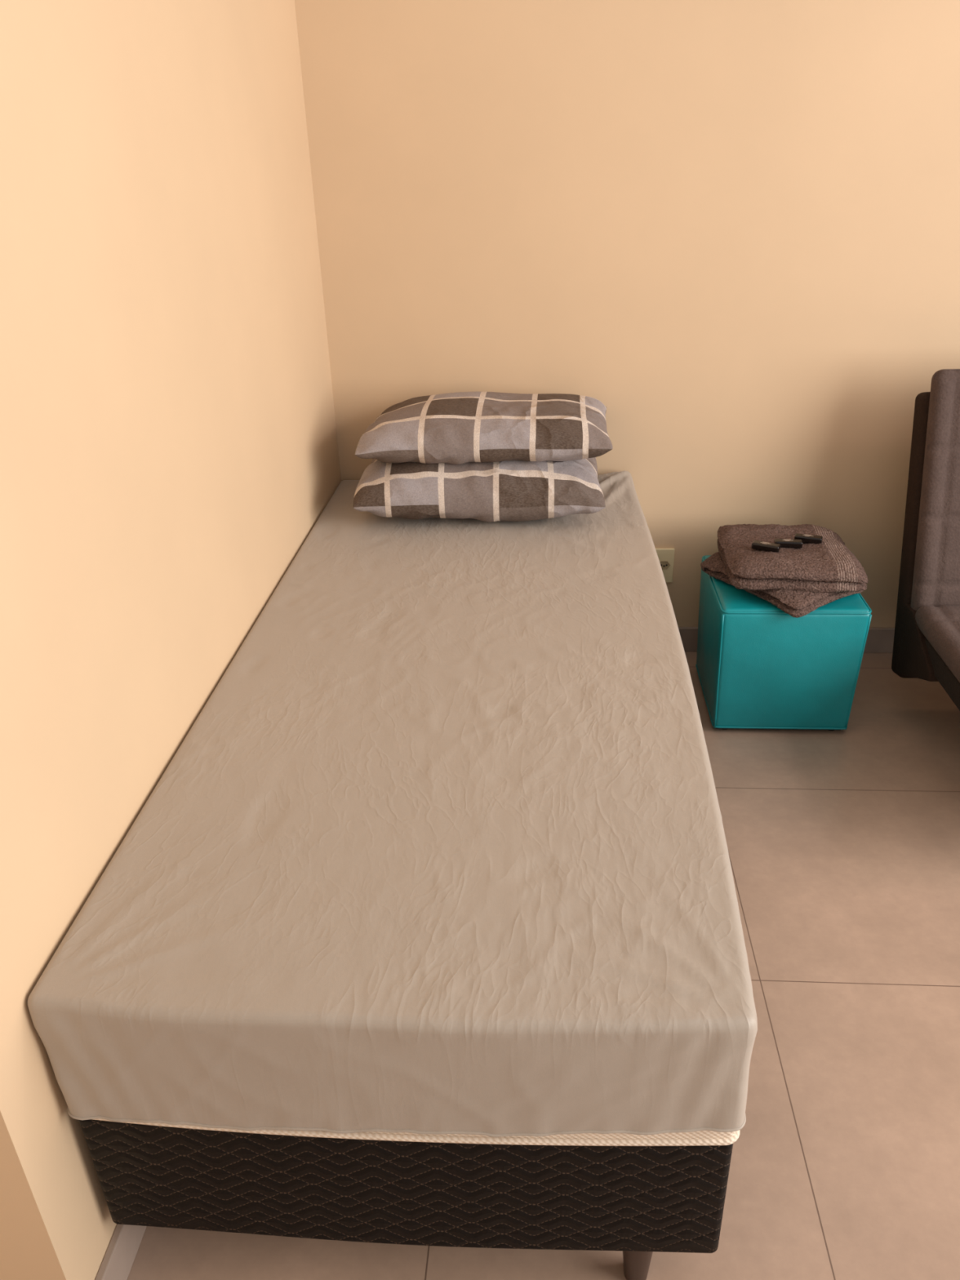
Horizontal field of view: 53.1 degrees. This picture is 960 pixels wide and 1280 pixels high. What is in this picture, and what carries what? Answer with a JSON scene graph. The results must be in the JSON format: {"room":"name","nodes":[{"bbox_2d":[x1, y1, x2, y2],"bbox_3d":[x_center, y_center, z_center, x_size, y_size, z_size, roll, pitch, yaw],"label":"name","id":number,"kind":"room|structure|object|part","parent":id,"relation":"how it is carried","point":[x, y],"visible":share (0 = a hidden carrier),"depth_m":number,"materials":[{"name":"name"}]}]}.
{"room":"bedroom","nodes":[
{"label":"bedroom","id":0,"kind":"room"},
{"bbox_2d":[0,0,341,1279],"bbox_3d":[-1.361,-0.736,1.686,1.700,2.800,2.093,0,28,4],"label":"wall","id":1,"kind":"structure","parent":0,"point":[169,451],"depth_m":1.41,"materials":[{"name":"paint"}]},
{"bbox_2d":[94,1223,146,1279],"bbox_3d":[-0.470,0.476,2.248,0.012,0.085,2.081,0,28,4],"label":"baseboard","id":2,"kind":"structure","parent":1,"relation":"attached to","point":[120,1255],"depth_m":1.41,"materials":[{"name":"tile"}]},
{"bbox_2d":[127,651,959,1279],"bbox_3d":[0.718,1.048,1.236,5.929,0.060,4.510,0,28,4],"label":"floor","id":3,"kind":"structure","parent":0,"point":[843,846],"depth_m":1.77,"materials":[{"name":"tile"}]},
{"bbox_2d":[79,1119,733,1279],"bbox_3d":[-0.038,0.334,2.184,0.853,0.372,1.981,0,28,4],"label":"bed base","id":4,"kind":"object","parent":3,"relation":"on","point":[638,1202],"visible":0.09,"depth_m":1.28,"materials":[{"name":"black fabric"}]},
{"bbox_2d":[93,1118,739,1146],"bbox_3d":[-0.032,0.082,2.047,0.891,0.197,2.003,0,28,4],"label":"mattress","id":5,"kind":"object","parent":4,"relation":"on","point":[698,1138],"visible":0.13,"depth_m":1.20,"materials":[{"name":"white fabric"}]},
{"bbox_2d":[27,471,757,1137],"bbox_3d":[-0.034,0.058,2.037,0.905,0.240,2.015,0,28,4],"label":"fitted sheet","id":6,"kind":"object","parent":5,"relation":"on","point":[440,847],"visible":0.9,"depth_m":1.33,"materials":[{"name":"grey fabric"}]},
{"bbox_2d":[352,457,605,522],"bbox_3d":[0.004,-0.468,2.633,0.652,0.189,0.444,0,28,3],"label":"pillow","id":7,"kind":"object","parent":6,"relation":"on","point":[507,491],"visible":0.59,"depth_m":2.46,"materials":[{"name":"fabric"}]},
{"bbox_2d":[355,391,613,464],"bbox_3d":[0.022,-0.584,2.588,0.669,0.137,0.432,1,28,5],"label":"pillow","id":8,"kind":"object","parent":7,"relation":"on","point":[460,428],"visible":1,"depth_m":2.44,"materials":[{"name":"fabric"}]},
{"bbox_3d":[0.227,0.875,1.385,0.058,0.136,0.058,0,28,4],"label":"leg","id":9,"kind":"part","parent":4,"relation":"part of","materials":[{"name":"brown wood"}]},
{"bbox_2d":[695,555,871,730],"bbox_3d":[0.839,0.003,2.746,0.401,0.392,0.401,0,28,4],"label":"ottoman","id":10,"kind":"object","parent":3,"relation":"on","point":[758,665],"visible":0.66,"depth_m":2.57,"materials":[{"name":"teal leather"}]},
{"bbox_3d":[0.844,0.167,2.831,0.340,0.010,0.342,0,28,4],"label":"plate","id":11,"kind":"part","parent":10,"relation":"part of","materials":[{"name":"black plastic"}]},
{"bbox_2d":[700,551,863,617],"bbox_3d":[0.824,-0.182,2.633,0.290,0.064,0.375,-18,31,-28],"label":"bath towel","id":12,"kind":"object","parent":10,"relation":"on","point":[796,603],"visible":0.26,"depth_m":2.48,"materials":[{"name":"brown fabric"}]},
{"bbox_2d":[717,524,868,593],"bbox_3d":[0.840,-0.235,2.622,0.365,0.083,0.377,1,28,6],"label":"bath towel","id":13,"kind":"object","parent":12,"relation":"on","point":[829,566],"visible":0.89,"depth_m":2.50,"materials":[{"name":"brown fabric"}]},
{"bbox_2d":[751,540,780,552],"bbox_3d":[0.762,-0.249,2.560,0.072,0.018,0.026,13,31,27],"label":"packet","id":14,"kind":"object","parent":13,"relation":"on","point":[756,544],"visible":1,"depth_m":2.55,"materials":[{"name":"black plastic"}]},
{"bbox_2d":[773,538,802,548],"bbox_3d":[0.830,-0.260,2.588,0.072,0.018,0.026,3,28,9],"label":"packet","id":15,"kind":"object","parent":13,"relation":"on","point":[784,543],"visible":0.89,"depth_m":2.58,"materials":[{"name":"black plastic"}]},
{"bbox_2d":[794,533,822,543],"bbox_3d":[0.894,-0.276,2.618,0.072,0.018,0.026,9,29,20],"label":"packet","id":16,"kind":"object","parent":13,"relation":"on","point":[811,539],"visible":0.91,"depth_m":2.61,"materials":[{"name":"black plastic"}]},
{"bbox_3d":[0.835,-0.157,2.663,0.377,0.032,0.379,0,28,4],"label":"panel","id":17,"kind":"part","parent":10,"relation":"part of","materials":[{"name":"teal leather"}]},
{"bbox_2d":[891,368,959,711],"bbox_3d":[2.076,-0.083,2.249,1.872,0.935,1.002,0,28,4],"label":"sofa","id":18,"kind":"object","parent":3,"relation":"on","point":[926,643],"visible":1,"depth_m":2.53,"materials":[{"name":"grey fabric"}]},
{"bbox_2d":[910,368,959,610],"bbox_3d":[2.098,-0.373,2.479,1.864,0.634,0.206,0,28,4],"label":"backrest cushion","id":19,"kind":"object","parent":18,"relation":"on","point":[935,453],"depth_m":2.53,"materials":[{"name":"grey fabric"}]},
{"bbox_2d":[915,604,959,682],"bbox_3d":[2.074,0.104,2.202,1.868,0.068,0.745,0,28,4],"label":"seat cushion","id":20,"kind":"object","parent":18,"relation":"on","point":[937,627],"depth_m":2.46,"materials":[{"name":"grey fabric"}]},
{"bbox_3d":[2.075,0.160,2.228,1.848,0.060,0.700,0,28,4],"label":"seat","id":21,"kind":"part","parent":18,"relation":"part of","materials":[{"name":"grey fabric"}]},
{"bbox_2d":[294,0,959,627],"bbox_3d":[0.820,-1.235,2.517,5.929,2.800,0.120,0,28,4],"label":"wall","id":22,"kind":"structure","parent":0,"point":[729,228],"depth_m":2.55,"materials":[{"name":"paint"}]},
{"bbox_2d":[655,548,675,582],"bbox_3d":[0.563,-0.231,2.986,0.075,0.114,0.012,0,28,4],"label":"wall outlet","id":23,"kind":"object","parent":22,"relation":"attached to","point":[666,556],"visible":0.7,"depth_m":2.97,"materials":[{"name":"beige plastic"}]},
{"bbox_2d":[659,560,670,568],"bbox_3d":[0.570,-0.232,2.980,0.040,0.028,0.002,0,28,4],"label":"socket","id":24,"kind":"object","parent":23,"relation":"attached to","point":[664,564],"depth_m":2.98,"materials":[{"name":"white plastic"}]},
{"bbox_2d":[678,626,894,653],"bbox_3d":[1.701,0.004,3.026,4.229,0.085,0.012,0,28,4],"label":"baseboard","id":25,"kind":"structure","parent":22,"relation":"attached to","point":[879,640],"depth_m":3.06,"materials":[{"name":"tile"}]}
]}

